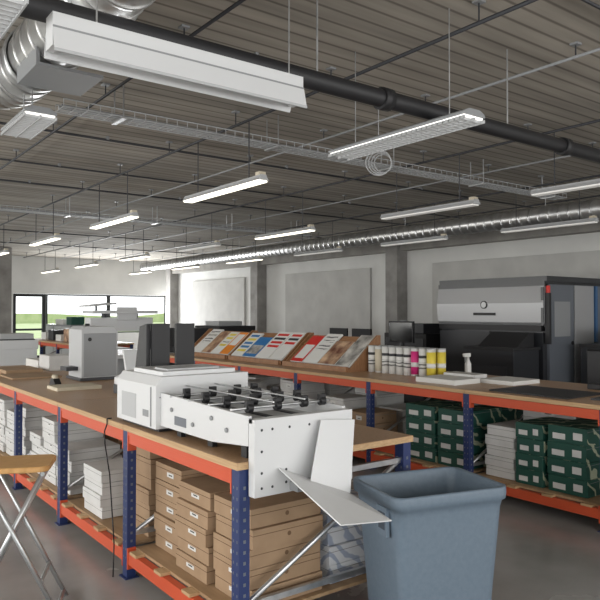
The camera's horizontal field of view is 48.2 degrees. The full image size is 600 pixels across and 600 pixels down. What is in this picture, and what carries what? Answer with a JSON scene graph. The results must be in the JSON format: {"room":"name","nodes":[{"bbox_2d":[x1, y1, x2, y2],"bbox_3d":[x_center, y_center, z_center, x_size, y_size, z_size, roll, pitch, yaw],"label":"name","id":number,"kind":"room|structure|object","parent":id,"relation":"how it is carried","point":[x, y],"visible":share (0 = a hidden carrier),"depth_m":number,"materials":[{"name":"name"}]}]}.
{"room":"print shop","nodes":[
{"label":"print shop","id":0,"kind":"room"},
{"bbox_2d":[11,256,165,353],"bbox_3d":[-11.860,0.242,21.802,16.300,3.600,0.300,1,-1,-37],"label":"wall","id":1,"kind":"structure","parent":0,"point":[109,277],"depth_m":24.65,"materials":[{"name":"paint"}]},
{"bbox_2d":[13,294,45,357],"bbox_3d":[-9.505,0.928,23.502,1.100,2.290,0.100,1,-1,-37],"label":"door","id":2,"kind":"structure","parent":1,"relation":"in","point":[43,329],"depth_m":23.59,"materials":[{"name":"black"}]},
{"bbox_2d":[46,294,108,323],"bbox_3d":[-8.144,0.517,24.560,2.280,1.430,0.080,1,-1,-37],"label":"window","id":3,"kind":"structure","parent":1,"relation":"in","point":[47,295],"depth_m":24.20,"materials":[{"name":"black"}]},
{"bbox_2d":[108,295,165,332],"bbox_3d":[-6.283,0.542,25.962,2.340,1.430,0.080,1,-1,-37],"label":"window","id":4,"kind":"structure","parent":1,"relation":"in","point":[109,295],"depth_m":25.80,"materials":[{"name":"black"}]},
{"bbox_2d":[0,0,599,261],"bbox_3d":[-3.224,-1.864,10.378,16.900,0.200,29.000,1,-1,-37],"label":"ceiling","id":5,"kind":"structure","parent":0,"point":[539,33],"depth_m":7.00,"materials":[{"name":"grey metal"}]},
{"bbox_2d":[0,0,28,40],"bbox_3d":[-1.386,-1.512,2.865,0.200,0.771,0.900,1,-1,-37],"label":"pendant lamp","id":6,"kind":"object","parent":5,"relation":"hanging from","point":[10,10],"visible":1,"depth_m":2.65,"materials":[{"name":"metal"}]},
{"bbox_2d":[0,0,154,109],"bbox_3d":[-2.199,-1.647,2.532,3.500,0.514,4.243,1,-1,-37],"label":"ventilation duct","id":7,"kind":"object","parent":5,"relation":"hanging from","point":[24,68],"visible":0.7,"depth_m":4.08,"materials":[{"name":"metal"}]},
{"bbox_2d":[1,89,56,139],"bbox_3d":[-1.806,-1.264,4.447,0.200,0.252,0.600,1,-1,-37],"label":"pendant lamp","id":8,"kind":"object","parent":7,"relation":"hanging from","point":[31,120],"visible":0.98,"depth_m":4.35,"materials":[{"name":"white metal"}]},
{"bbox_2d":[0,242,203,253],"bbox_3d":[-8.022,-1.592,18.403,13.300,0.053,0.040,1,-1,-37],"label":"conduit","id":9,"kind":"object","parent":5,"relation":"attached to","point":[0,242],"visible":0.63,"depth_m":19.98,"materials":[{"name":"grey plastic"}]},
{"bbox_2d":[0,0,245,169],"bbox_3d":[-5.484,-1.700,10.800,0.060,0.111,22.800,1,-1,-37],"label":"conduit","id":10,"kind":"object","parent":5,"relation":"attached to","point":[183,27],"visible":0.84,"depth_m":5.54,"materials":[{"name":"grey plastic"}]},
{"bbox_2d":[0,229,253,246],"bbox_3d":[-6.216,-1.635,16.008,13.300,0.053,0.040,1,-1,-37],"label":"conduit","id":11,"kind":"object","parent":5,"relation":"attached to","point":[0,229],"visible":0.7,"depth_m":17.06,"materials":[{"name":"grey plastic"}]},
{"bbox_2d":[0,197,311,236],"bbox_3d":[-2.728,-1.567,12.374,7.306,0.319,0.240,1,-1,-37],"label":"cable tray","id":12,"kind":"object","parent":5,"relation":"hanging from","point":[10,209],"visible":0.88,"depth_m":12.29,"materials":[{"name":"grey metal"}]},
{"bbox_2d":[44,0,306,112],"bbox_3d":[-0.524,-1.449,3.173,1.290,0.888,0.154,1,-1,-37],"label":"lamp","id":13,"kind":"object","parent":5,"relation":"hanging from","point":[69,39],"visible":1,"depth_m":3.06,"materials":[{"name":"white metal"}]},
{"bbox_2d":[0,179,409,225],"bbox_3d":[-2.485,-1.724,11.057,13.300,0.053,0.040,1,-1,-37],"label":"conduit","id":14,"kind":"object","parent":5,"relation":"attached to","point":[29,181],"visible":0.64,"depth_m":11.31,"materials":[{"name":"black metal"}]},
{"bbox_2d":[0,158,459,218],"bbox_3d":[-1.643,-1.745,9.939,13.300,0.051,0.040,1,-1,-37],"label":"conduit","id":15,"kind":"object","parent":5,"relation":"attached to","point":[59,164],"visible":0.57,"depth_m":9.79,"materials":[{"name":"black metal"}]},
{"bbox_2d":[0,122,536,207],"bbox_3d":[-0.619,-1.768,8.582,13.300,0.053,0.040,1,-1,-37],"label":"conduit","id":16,"kind":"object","parent":5,"relation":"attached to","point":[107,138],"visible":0.73,"depth_m":8.50,"materials":[{"name":"black metal"}]},
{"bbox_2d":[0,0,537,225],"bbox_3d":[-4.446,-1.665,11.582,0.060,0.153,22.800,1,-1,-37],"label":"conduit","id":17,"kind":"object","parent":5,"relation":"attached to","point":[478,3],"visible":0.94,"depth_m":5.03,"materials":[{"name":"grey metal"}]},
{"bbox_2d":[29,204,60,245],"bbox_3d":[-4.386,-1.286,11.495,0.116,0.605,1.500,1,-1,-37],"label":"pendant lamp","id":18,"kind":"object","parent":17,"relation":"hanging from","point":[56,236],"visible":0.92,"depth_m":11.15,"materials":[{"name":"grey plastic"}]},
{"bbox_2d":[89,173,139,228],"bbox_3d":[-2.520,-1.331,9.020,0.116,0.605,1.500,1,-1,-37],"label":"pendant lamp","id":19,"kind":"object","parent":17,"relation":"hanging from","point":[133,214],"visible":1,"depth_m":8.81,"materials":[{"name":"grey plastic"}]},
{"bbox_2d":[183,122,268,202],"bbox_3d":[-0.781,-1.372,6.712,0.116,0.605,1.500,1,-1,-37],"label":"pendant lamp","id":20,"kind":"object","parent":17,"relation":"hanging from","point":[260,177],"visible":1,"depth_m":6.51,"materials":[{"name":"grey plastic"}]},
{"bbox_2d":[0,41,599,244],"bbox_3d":[-3.568,-1.674,12.244,0.060,0.111,22.800,1,-1,-37],"label":"conduit","id":21,"kind":"object","parent":5,"relation":"attached to","point":[577,43],"visible":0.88,"depth_m":6.52,"materials":[{"name":"metal"}]},
{"bbox_2d":[20,0,599,162],"bbox_3d":[1.177,-1.523,4.697,10.500,0.683,0.138,1,-1,-37],"label":"pipe","id":22,"kind":"object","parent":5,"relation":"hanging from","point":[381,98],"visible":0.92,"depth_m":3.92,"materials":[{"name":"black metal"}]},
{"bbox_2d":[55,85,566,199],"bbox_3d":[0.923,-1.653,7.613,7.206,0.319,0.240,1,-1,-37],"label":"cable tray","id":23,"kind":"object","parent":5,"relation":"hanging from","point":[118,118],"visible":0.9,"depth_m":6.63,"materials":[{"name":"grey metal"}]},
{"bbox_2d":[23,119,599,257],"bbox_3d":[-2.330,-1.636,13.176,0.060,0.153,22.800,1,-1,-37],"label":"conduit","id":24,"kind":"object","parent":5,"relation":"attached to","point":[597,120],"visible":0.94,"depth_m":9.21,"materials":[{"name":"grey metal"}]},
{"bbox_2d":[119,230,149,260],"bbox_3d":[-3.714,-1.223,15.006,0.116,0.605,1.500,1,-1,-37],"label":"pendant lamp","id":25,"kind":"object","parent":24,"relation":"hanging from","point":[146,254],"visible":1,"depth_m":14.86,"materials":[{"name":"grey plastic"}]},
{"bbox_2d":[178,217,220,251],"bbox_3d":[-1.909,-1.266,12.611,0.116,0.605,1.500,1,-1,-37],"label":"pendant lamp","id":26,"kind":"object","parent":24,"relation":"hanging from","point":[216,243],"visible":1,"depth_m":12.41,"materials":[{"name":"grey plastic"}]},
{"bbox_2d":[254,192,315,239],"bbox_3d":[-0.260,-1.305,10.423,0.116,0.605,1.500,1,-1,-37],"label":"pendant lamp","id":27,"kind":"object","parent":24,"relation":"hanging from","point":[310,228],"visible":1,"depth_m":10.28,"materials":[{"name":"grey plastic"}]},
{"bbox_2d":[380,155,479,219],"bbox_3d":[1.522,-1.348,8.059,0.116,0.605,1.500,1,-1,-37],"label":"pendant lamp","id":28,"kind":"object","parent":24,"relation":"hanging from","point":[473,201],"visible":0.92,"depth_m":7.92,"materials":[{"name":"grey plastic"}]},
{"bbox_2d":[530,133,599,196],"bbox_3d":[2.846,-1.379,6.302,0.116,0.605,1.500,1,-1,-37],"label":"pendant lamp","id":29,"kind":"object","parent":24,"relation":"hanging from","point":[594,183],"visible":1,"depth_m":6.57,"materials":[{"name":"grey plastic"}]},
{"bbox_2d":[64,142,595,257],"bbox_3d":[-1.332,-1.643,13.929,0.060,0.111,22.800,1,-1,-37],"label":"conduit","id":30,"kind":"object","parent":5,"relation":"attached to","point":[591,143],"visible":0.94,"depth_m":10.66,"materials":[{"name":"metal"}]},
{"bbox_2d":[96,174,599,260],"bbox_3d":[-0.373,-1.609,14.650,0.060,0.153,22.800,1,-1,-37],"label":"conduit","id":31,"kind":"object","parent":5,"relation":"attached to","point":[541,176],"visible":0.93,"depth_m":11.96,"materials":[{"name":"grey metal"}]},
{"bbox_2d":[226,235,262,263],"bbox_3d":[-1.336,-1.206,15.921,0.116,0.605,1.500,1,-1,-37],"label":"pendant lamp","id":32,"kind":"object","parent":31,"relation":"hanging from","point":[258,258],"visible":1,"depth_m":15.69,"materials":[{"name":"grey plastic"}]},
{"bbox_2d":[294,222,342,255],"bbox_3d":[0.349,-1.247,13.685,0.116,0.605,1.500,1,-1,-37],"label":"pendant lamp","id":33,"kind":"object","parent":31,"relation":"hanging from","point":[339,248],"visible":0.92,"depth_m":13.55,"materials":[{"name":"grey plastic"}]},
{"bbox_2d":[380,204,448,246],"bbox_3d":[1.944,-1.285,11.569,0.116,0.605,1.500,1,-1,-37],"label":"pendant lamp","id":34,"kind":"object","parent":31,"relation":"hanging from","point":[443,236],"visible":1,"depth_m":11.40,"materials":[{"name":"grey plastic"}]},
{"bbox_2d":[500,180,598,232],"bbox_3d":[3.497,-1.322,9.509,0.116,0.605,1.500,1,-1,-37],"label":"pendant lamp","id":35,"kind":"object","parent":31,"relation":"hanging from","point":[592,219],"visible":0.92,"depth_m":9.37,"materials":[{"name":"grey plastic"}]},
{"bbox_2d":[140,199,599,270],"bbox_3d":[0.652,-1.387,14.615,0.298,0.598,19.515,1,-1,-37],"label":"spiral duct","id":36,"kind":"object","parent":5,"relation":"hanging from","point":[568,211],"visible":0.89,"depth_m":12.53,"materials":[{"name":"metal"}]},
{"bbox_2d":[142,195,599,261],"bbox_3d":[0.985,-1.612,15.674,0.060,0.111,22.800,1,-1,-37],"label":"conduit","id":37,"kind":"object","parent":5,"relation":"attached to","point":[596,195],"visible":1,"depth_m":14.05,"materials":[{"name":"grey metal"}]},
{"bbox_2d":[365,110,392,175],"bbox_3d":[0.742,-1.499,6.298,0.263,0.675,0.049,0,-1,0],"label":"cable coil","id":38,"kind":"object","parent":5,"relation":"hanging from","point":[380,173],"visible":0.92,"depth_m":6.28,"materials":[{"name":"grey plastic"}]},
{"bbox_2d":[328,8,484,160],"bbox_3d":[0.685,-1.480,4.651,0.200,0.771,1.300,1,-1,-37],"label":"pendant lamp","id":39,"kind":"object","parent":5,"relation":"hanging from","point":[466,118],"visible":0.99,"depth_m":4.49,"materials":[{"name":"white metal"}]},
{"bbox_2d":[0,377,599,599],"bbox_3d":[-3.224,1.936,10.310,16.900,0.200,29.000,1,-1,-37],"label":"floor","id":40,"kind":"structure","parent":0,"point":[543,552],"depth_m":4.45,"materials":[{"name":"concrete"}]},
{"bbox_2d":[0,247,11,332],"bbox_3d":[-9.018,0.214,20.250,0.470,3.600,0.400,1,-1,-37],"label":"concrete column","id":41,"kind":"structure","parent":40,"relation":"on","point":[5,260],"depth_m":20.14,"materials":[{"name":"concrete"}]},
{"bbox_2d":[0,333,38,365],"bbox_3d":[-5.509,1.261,12.857,0.740,1.240,0.740,1,-1,-37],"label":"office copier","id":42,"kind":"object","parent":40,"relation":"on","point":[15,348],"visible":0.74,"depth_m":12.58,"materials":[{"name":"white plastic"}]},
{"bbox_2d":[0,454,67,599],"bbox_3d":[-1.567,1.310,3.717,0.503,0.826,0.340,0,-1,-12],"label":"folding table","id":43,"kind":"object","parent":40,"relation":"on","point":[42,463],"visible":1,"depth_m":3.65,"materials":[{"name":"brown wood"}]},
{"bbox_2d":[46,317,84,353],"bbox_3d":[-7.503,1.288,21.560,0.610,1.500,2.500,1,-1,-37],"label":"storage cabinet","id":44,"kind":"object","parent":40,"relation":"on","point":[61,324],"visible":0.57,"depth_m":21.05,"materials":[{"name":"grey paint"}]},
{"bbox_2d":[34,338,133,353],"bbox_3d":[-5.507,1.470,16.424,1.340,0.950,4.000,1,-1,-37],"label":"workbench","id":45,"kind":"object","parent":40,"relation":"on","point":[59,345],"visible":0.08,"depth_m":15.52,"materials":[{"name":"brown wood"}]},
{"bbox_2d":[41,329,68,341],"bbox_3d":[-5.577,0.840,16.195,0.400,0.300,3.200,1,-1,-37],"label":"supplies","id":46,"kind":"object","parent":45,"relation":"on","point":[58,335],"visible":0.34,"depth_m":16.59,"materials":[{"name":"white paper"}]},
{"bbox_2d":[79,303,171,374],"bbox_3d":[-3.288,0.961,12.282,1.350,1.819,1.600,1,-1,-37],"label":"machine","id":47,"kind":"object","parent":40,"relation":"on","point":[127,319],"visible":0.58,"depth_m":12.20,"materials":[{"name":"grey plastic"}]},
{"bbox_2d":[165,269,177,327],"bbox_3d":[-4.949,0.315,25.882,0.350,3.600,0.400,1,-1,-37],"label":"concrete column","id":48,"kind":"structure","parent":40,"relation":"on","point":[171,279],"depth_m":25.73,"materials":[{"name":"concrete"}]},
{"bbox_2d":[170,328,207,364],"bbox_3d":[-2.233,1.206,12.822,0.610,1.350,1.200,1,-1,-37],"label":"machine","id":49,"kind":"object","parent":40,"relation":"on","point":[199,332],"visible":0.09,"depth_m":12.54,"materials":[{"name":"black paint"}]},
{"bbox_2d":[0,365,412,599],"bbox_3d":[-1.819,1.285,6.089,1.170,0.950,6.650,1,-1,-37],"label":"workbench","id":50,"kind":"object","parent":40,"relation":"on","point":[90,408],"visible":0.52,"depth_m":4.00,"materials":[{"name":"brown wood"}]},
{"bbox_2d":[5,409,13,455],"bbox_3d":[-2.785,1.362,6.950,0.441,0.447,0.365,1,-1,-37],"label":"cartons","id":51,"kind":"object","parent":50,"relation":"on","point":[9,430],"visible":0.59,"depth_m":6.84,"materials":[{"name":"grey"}]},
{"bbox_2d":[0,396,26,451],"bbox_3d":[-3.021,1.322,7.256,0.441,0.537,0.363,1,-1,-37],"label":"cartons","id":52,"kind":"object","parent":50,"relation":"on","point":[7,402],"visible":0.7,"depth_m":7.04,"materials":[{"name":"grey"}]},
{"bbox_2d":[0,366,61,379],"bbox_3d":[-3.147,0.815,7.569,0.500,0.040,1.300,1,-1,-37],"label":"paper sheets","id":53,"kind":"object","parent":50,"relation":"on","point":[12,372],"visible":1,"depth_m":7.46,"materials":[{"name":"paper"}]},
{"bbox_2d":[30,430,43,473],"bbox_3d":[-2.230,1.393,6.209,0.444,0.357,0.349,1,-1,-37],"label":"cartons","id":54,"kind":"object","parent":50,"relation":"on","point":[36,437],"visible":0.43,"depth_m":6.08,"materials":[{"name":"grey"}]},
{"bbox_2d":[22,404,56,454],"bbox_3d":[-2.552,1.311,6.642,0.441,0.537,0.363,1,-1,-37],"label":"cartons","id":55,"kind":"object","parent":50,"relation":"on","point":[32,415],"visible":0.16,"depth_m":6.43,"materials":[{"name":"grey"}]},
{"bbox_2d":[26,353,68,370],"bbox_3d":[-3.139,0.760,8.391,0.300,0.180,1.000,1,-1,-37],"label":"cartons","id":56,"kind":"object","parent":50,"relation":"on","point":[48,362],"visible":0.68,"depth_m":8.02,"materials":[{"name":"cardboard"}]},
{"bbox_2d":[42,416,103,485],"bbox_3d":[-2.000,1.298,5.900,0.442,0.537,0.364,1,-1,-37],"label":"cartons","id":57,"kind":"object","parent":50,"relation":"on","point":[77,432],"visible":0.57,"depth_m":5.75,"materials":[{"name":"grey"}]},
{"bbox_2d":[47,382,101,391],"bbox_3d":[-2.064,0.794,6.132,0.400,0.030,0.300,1,-1,-37],"label":"paper stack","id":58,"kind":"object","parent":50,"relation":"on","point":[75,386],"visible":1,"depth_m":6.06,"materials":[{"name":"beige"}]},
{"bbox_2d":[60,326,117,380],"bbox_3d":[-2.218,0.550,7.022,0.520,0.550,0.440,1,-1,-37],"label":"machine","id":59,"kind":"object","parent":50,"relation":"on","point":[93,350],"visible":0.94,"depth_m":6.89,"materials":[{"name":"grey plastic"}]},
{"bbox_2d":[56,439,121,494],"bbox_3d":[-1.765,1.382,5.595,0.441,0.357,0.360,1,-1,-37],"label":"cartons","id":60,"kind":"object","parent":50,"relation":"on","point":[80,452],"visible":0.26,"depth_m":5.43,"materials":[{"name":"grey cardboard"}]},
{"bbox_2d":[83,458,122,518],"bbox_3d":[-1.336,1.381,4.978,0.440,0.337,0.382,1,-1,-37],"label":"cartons","id":61,"kind":"object","parent":50,"relation":"on","point":[96,488],"visible":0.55,"depth_m":4.78,"materials":[{"name":"grey cardboard"}]},
{"bbox_2d":[104,418,114,576],"bbox_3d":[-1.217,1.247,4.270,0.051,0.961,0.208,0,-1,-22],"label":"power cable","id":62,"kind":"object","parent":50,"relation":"attached to","point":[107,418],"visible":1,"depth_m":4.22,"materials":[{"name":"black plastic"}]},
{"bbox_2d":[113,349,136,393],"bbox_3d":[-1.377,0.625,5.888,0.500,0.360,0.478,1,-1,-37],"label":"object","id":63,"kind":"object","parent":50,"relation":"on","point":[129,356],"visible":0.13,"depth_m":5.99,"materials":[{"name":"grey plastic"}]},
{"bbox_2d":[136,447,166,536],"bbox_3d":[-0.911,1.244,4.599,0.418,0.597,0.343,1,-1,-37],"label":"cardboard boxes","id":64,"kind":"object","parent":50,"relation":"on","point":[146,477],"visible":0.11,"depth_m":4.41,"materials":[{"name":"brown cardboard"}]},
{"bbox_2d":[154,459,207,556],"bbox_3d":[-0.630,1.275,4.200,0.462,0.522,0.369,1,-1,-37],"label":"cardboard boxes","id":65,"kind":"object","parent":50,"relation":"on","point":[169,473],"visible":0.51,"depth_m":4.07,"materials":[{"name":"brown cardboard"}]},
{"bbox_2d":[175,475,229,584],"bbox_3d":[-0.426,1.286,3.863,0.462,0.487,0.382,1,-1,-37],"label":"cardboard boxes","id":66,"kind":"object","parent":50,"relation":"on","point":[195,518],"visible":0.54,"depth_m":3.70,"materials":[{"name":"brown cardboard"}]},
{"bbox_2d":[117,323,391,525],"bbox_3d":[-0.412,0.564,3.843,0.666,0.831,2.459,1,-1,-37],"label":"machine","id":67,"kind":"object","parent":50,"relation":"on","point":[296,442],"visible":1,"depth_m":3.40,"materials":[{"name":"white metal"}]},
{"bbox_2d":[213,491,322,599],"bbox_3d":[-0.172,1.281,3.552,0.453,0.487,0.382,1,-1,-37],"label":"cardboard boxes","id":68,"kind":"object","parent":50,"relation":"on","point":[282,524],"visible":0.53,"depth_m":3.44,"materials":[{"name":"brown cardboard"}]},
{"bbox_2d":[320,489,365,583],"bbox_3d":[0.186,1.331,3.872,0.389,0.397,0.423,1,-1,-37],"label":"wrapped package","id":69,"kind":"object","parent":50,"relation":"on","point":[341,547],"visible":0.34,"depth_m":3.65,"materials":[{"name":"grey plastic"}]},
{"bbox_2d":[195,321,259,375],"bbox_3d":[-1.874,1.197,15.097,1.000,1.450,2.400,1,-1,-37],"label":"machine","id":70,"kind":"object","parent":40,"relation":"on","point":[226,325],"visible":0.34,"depth_m":14.53,"materials":[{"name":"grey plastic"}]},
{"bbox_2d":[250,261,265,332],"bbox_3d":[-1.308,0.228,21.051,0.350,3.600,0.400,1,-1,-37],"label":"concrete column","id":71,"kind":"structure","parent":40,"relation":"on","point":[257,272],"depth_m":20.91,"materials":[{"name":"concrete"}]},
{"bbox_2d":[330,328,371,336],"bbox_3d":[1.079,1.233,13.502,0.800,1.320,1.700,1,-1,-37],"label":"workstation","id":72,"kind":"object","parent":40,"relation":"on","point":[355,332],"visible":0.06,"depth_m":13.44,"materials":[{"name":"grey plastic"}]},
{"bbox_2d":[170,353,599,531],"bbox_3d":[1.245,1.309,7.465,1.340,0.950,10.420,1,-1,-37],"label":"workbench","id":73,"kind":"object","parent":40,"relation":"on","point":[470,395],"visible":0.24,"depth_m":6.22,"materials":[{"name":"brown wood"}]},
{"bbox_2d":[194,329,253,358],"bbox_3d":[-1.297,0.680,10.626,0.530,0.420,1.350,1,-1,-37],"label":"display rack","id":74,"kind":"object","parent":73,"relation":"on","point":[214,343],"visible":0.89,"depth_m":10.49,"materials":[{"name":"brown wood"}]},
{"bbox_2d":[248,375,279,385],"bbox_3d":[-0.601,1.407,10.284,0.467,0.477,0.391,1,-1,-37],"label":"cartons","id":75,"kind":"object","parent":73,"relation":"on","point":[271,380],"visible":0.1,"depth_m":10.18,"materials":[{"name":"grey"}]},
{"bbox_2d":[228,330,310,364],"bbox_3d":[-0.464,0.660,9.520,0.530,0.420,1.340,1,-1,-37],"label":"display rack","id":76,"kind":"object","parent":73,"relation":"on","point":[266,348],"visible":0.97,"depth_m":9.40,"materials":[{"name":"paper"}]},
{"bbox_2d":[280,379,324,399],"bbox_3d":[0.033,1.315,8.553,0.452,0.597,0.374,1,-1,-37],"label":"cartons","id":77,"kind":"object","parent":73,"relation":"on","point":[309,388],"visible":0.16,"depth_m":8.43,"materials":[{"name":"grey"}]},
{"bbox_2d":[282,333,380,371],"bbox_3d":[0.361,0.641,8.426,0.530,0.420,1.320,1,-1,-37],"label":"display rack","id":78,"kind":"object","parent":73,"relation":"on","point":[330,352],"visible":0.96,"depth_m":8.27,"materials":[{"name":"brown wood"}]},
{"bbox_2d":[324,383,355,394],"bbox_3d":[0.458,1.321,8.880,0.468,0.597,0.391,1,-1,-37],"label":"cartons","id":79,"kind":"object","parent":73,"relation":"on","point":[330,389],"visible":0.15,"depth_m":8.67,"materials":[{"name":"grey"}]},
{"bbox_2d":[326,393,365,408],"bbox_3d":[0.552,1.363,7.858,0.456,0.477,0.382,1,-1,-37],"label":"cartons","id":80,"kind":"object","parent":73,"relation":"on","point":[349,400],"visible":0.19,"depth_m":7.71,"materials":[{"name":"grey"}]},
{"bbox_2d":[352,407,397,431],"bbox_3d":[0.809,1.417,7.512,0.442,0.357,0.379,1,-1,-37],"label":"cardboard boxes","id":81,"kind":"object","parent":73,"relation":"on","point":[384,418],"visible":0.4,"depth_m":7.40,"materials":[{"name":"brown"}]},
{"bbox_2d":[355,387,403,407],"bbox_3d":[0.973,1.309,8.186,0.460,0.597,0.395,1,-1,-37],"label":"cartons","id":82,"kind":"object","parent":73,"relation":"on","point":[382,398],"visible":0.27,"depth_m":8.03,"materials":[{"name":"grey"}]},
{"bbox_2d":[379,403,406,433],"bbox_3d":[1.230,1.423,7.850,0.467,0.357,0.384,1,-1,-37],"label":"cartons","id":83,"kind":"object","parent":73,"relation":"on","point":[400,409],"visible":0.23,"depth_m":7.61,"materials":[{"name":"grey"}]},
{"bbox_2d":[368,345,445,375],"bbox_3d":[1.183,0.680,7.525,0.220,0.308,1.046,1,-1,-37],"label":"cans","id":84,"kind":"object","parent":73,"relation":"on","point":[398,360],"visible":0.95,"depth_m":7.39,"materials":[{"name":"white plastic"}]},
{"bbox_2d":[406,399,461,462],"bbox_3d":[1.385,1.314,6.794,0.485,0.537,0.395,1,-1,-37],"label":"cartons","id":85,"kind":"object","parent":73,"relation":"on","point":[421,416],"visible":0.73,"depth_m":6.63,"materials":[{"name":"teal cardboard"}]},
{"bbox_2d":[462,353,470,372],"bbox_3d":[1.854,0.713,7.458,0.122,0.240,0.055,1,-1,-37],"label":"spray bottle","id":86,"kind":"object","parent":73,"relation":"on","point":[466,356],"visible":0.72,"depth_m":7.45,"materials":[{"name":"white plastic"}]},
{"bbox_2d":[438,405,500,468],"bbox_3d":[1.632,1.308,6.467,0.485,0.537,0.375,1,-1,-37],"label":"cartons","id":87,"kind":"object","parent":73,"relation":"on","point":[450,418],"visible":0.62,"depth_m":6.33,"materials":[{"name":"teal cardboard"}]},
{"bbox_2d":[416,371,539,385],"bbox_3d":[1.760,0.784,6.666,0.850,0.070,0.850,1,-1,-37],"label":"paper sheets","id":88,"kind":"object","parent":73,"relation":"on","point":[454,378],"visible":1,"depth_m":6.55,"materials":[{"name":"white paper"}]},
{"bbox_2d":[485,420,517,480],"bbox_3d":[1.931,1.345,6.053,0.422,0.447,0.322,1,-1,-37],"label":"cartons","id":89,"kind":"object","parent":73,"relation":"on","point":[500,438],"visible":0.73,"depth_m":5.93,"materials":[{"name":"grey cardboard"}]},
{"bbox_2d":[482,404,522,421],"bbox_3d":[2.034,1.313,6.764,0.485,0.537,0.368,1,-1,-37],"label":"cartons","id":90,"kind":"object","parent":73,"relation":"on","point":[507,414],"visible":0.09,"depth_m":6.56,"materials":[{"name":"teal"}]},
{"bbox_2d":[516,416,570,487],"bbox_3d":[2.131,1.306,5.805,0.485,0.517,0.274,1,-1,-37],"label":"cartons","id":91,"kind":"object","parent":73,"relation":"on","point":[532,434],"visible":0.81,"depth_m":5.65,"materials":[{"name":"teal cardboard"}]},
{"bbox_2d":[489,385,599,400],"bbox_3d":[2.446,0.791,5.474,0.634,0.012,1.730,1,-1,-42],"label":"sheets","id":92,"kind":"object","parent":73,"relation":"on","point":[558,393],"visible":1,"depth_m":5.72,"materials":[{"name":"paper"}]},
{"bbox_2d":[523,410,579,419],"bbox_3d":[2.452,1.274,6.243,0.470,0.597,0.562,1,-1,-37],"label":"cartons","id":93,"kind":"object","parent":73,"relation":"on","point":[527,415],"visible":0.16,"depth_m":6.20},
{"bbox_2d":[547,419,599,498],"bbox_3d":[2.337,1.291,5.531,0.485,0.537,0.351,1,-1,-37],"label":"cartons","id":94,"kind":"object","parent":73,"relation":"on","point":[573,446],"visible":1,"depth_m":5.36,"materials":[{"name":"teal cardboard"}]},
{"bbox_2d":[385,245,406,332],"bbox_3d":[2.333,0.142,16.220,0.350,3.600,0.400,1,-1,-37],"label":"concrete column","id":95,"kind":"structure","parent":40,"relation":"on","point":[395,260],"depth_m":16.09,"materials":[{"name":"grey concrete"}]},
{"bbox_2d":[389,321,414,345],"bbox_3d":[1.610,1.097,10.931,0.450,1.500,0.550,1,-1,-37],"label":"monitor","id":96,"kind":"object","parent":40,"relation":"on","point":[402,332],"visible":0.53,"depth_m":10.94,"materials":[{"name":"grey plastic"}]},
{"bbox_2d":[384,320,441,402],"bbox_3d":[2.139,1.115,11.924,0.810,1.500,1.000,1,-1,-37],"label":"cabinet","id":97,"kind":"object","parent":40,"relation":"on","point":[426,334],"visible":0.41,"depth_m":11.51,"materials":[{"name":"black paint"}]},
{"bbox_2d":[353,467,505,599],"bbox_3d":[0.643,1.311,3.361,0.646,0.800,0.475,0,-1,-22],"label":"waste bin","id":98,"kind":"object","parent":40,"relation":"on","point":[439,542],"visible":0.98,"depth_m":3.19,"materials":[{"name":"plastic"}]},
{"bbox_2d":[437,276,599,401],"bbox_3d":[3.399,0.759,10.532,2.680,2.160,2.010,1,-1,-37],"label":"press","id":99,"kind":"object","parent":40,"relation":"on","point":[534,327],"visible":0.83,"depth_m":9.75,"materials":[{"name":"grey metal"}]},
{"bbox_2d":[579,343,599,383],"bbox_3d":[5.009,1.116,9.203,1.340,1.400,1.740,1,-1,-37],"label":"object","id":100,"kind":"object","parent":40,"relation":"on","point":[585,346],"visible":0.34,"depth_m":9.45,"materials":[{"name":"grey"}]},
{"bbox_2d":[587,349,599,383],"bbox_3d":[3.426,1.177,7.521,0.576,1.217,0.550,-1,-1,30],"label":"office chair","id":101,"kind":"object","parent":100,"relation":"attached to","point":[593,355],"visible":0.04,"depth_m":7.75,"materials":[{"name":"grey plastic"}]},
{"bbox_2d":[178,232,599,344],"bbox_3d":[3.405,0.126,15.338,0.300,3.600,29.000,1,-1,-37],"label":"wall","id":102,"kind":"structure","parent":0,"point":[419,262],"depth_m":16.86,"materials":[{"name":"paint"}]},
{"bbox_2d":[192,278,245,324],"bbox_3d":[-2.881,0.180,23.373,0.069,1.780,3.600,1,-1,-37],"label":"wall panel","id":103,"kind":"object","parent":102,"relation":"attached to","point":[221,299],"visible":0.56,"depth_m":23.20,"materials":[{"name":"white paint"}]},
{"bbox_2d":[285,268,371,335],"bbox_3d":[0.699,0.095,18.622,0.069,1.780,3.700,1,-1,-37],"label":"wall panel","id":104,"kind":"object","parent":102,"relation":"attached to","point":[316,303],"visible":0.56,"depth_m":18.48,"materials":[{"name":"white paint"}]},
{"bbox_2d":[172,218,599,273],"bbox_3d":[3.462,-1.444,14.808,0.279,0.479,27.440,1,-1,-37],"label":"concrete beam","id":105,"kind":"object","parent":102,"relation":"attached to","point":[493,236],"visible":0.32,"depth_m":15.26,"materials":[{"name":"grey concrete"}]},
{"bbox_2d":[432,250,599,322],"bbox_3d":[4.340,0.008,13.791,0.069,1.780,4.200,1,-1,-37],"label":"wall panel","id":106,"kind":"object","parent":102,"relation":"attached to","point":[585,264],"visible":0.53,"depth_m":13.61,"materials":[{"name":"white paint"}]},
{"label":"outside","id":107,"kind":"structure","parent":0,"visible":0},
{"bbox_2d":[16,322,163,354],"bbox_3d":[-43.658,3.539,82.811,150.000,0.200,135.100,1,-1,-37],"label":"ground","id":108,"kind":"structure","parent":107,"point":[37,334],"depth_m":84.56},
{"bbox_2d":[16,313,163,323],"bbox_3d":[-60.840,2.568,105.633,150.000,2.763,2.000,1,-1,-37],"label":"hill","id":109,"kind":"structure","parent":108,"relation":"on","point":[26,317],"depth_m":117.51,"materials":[{"name":"green plant"}]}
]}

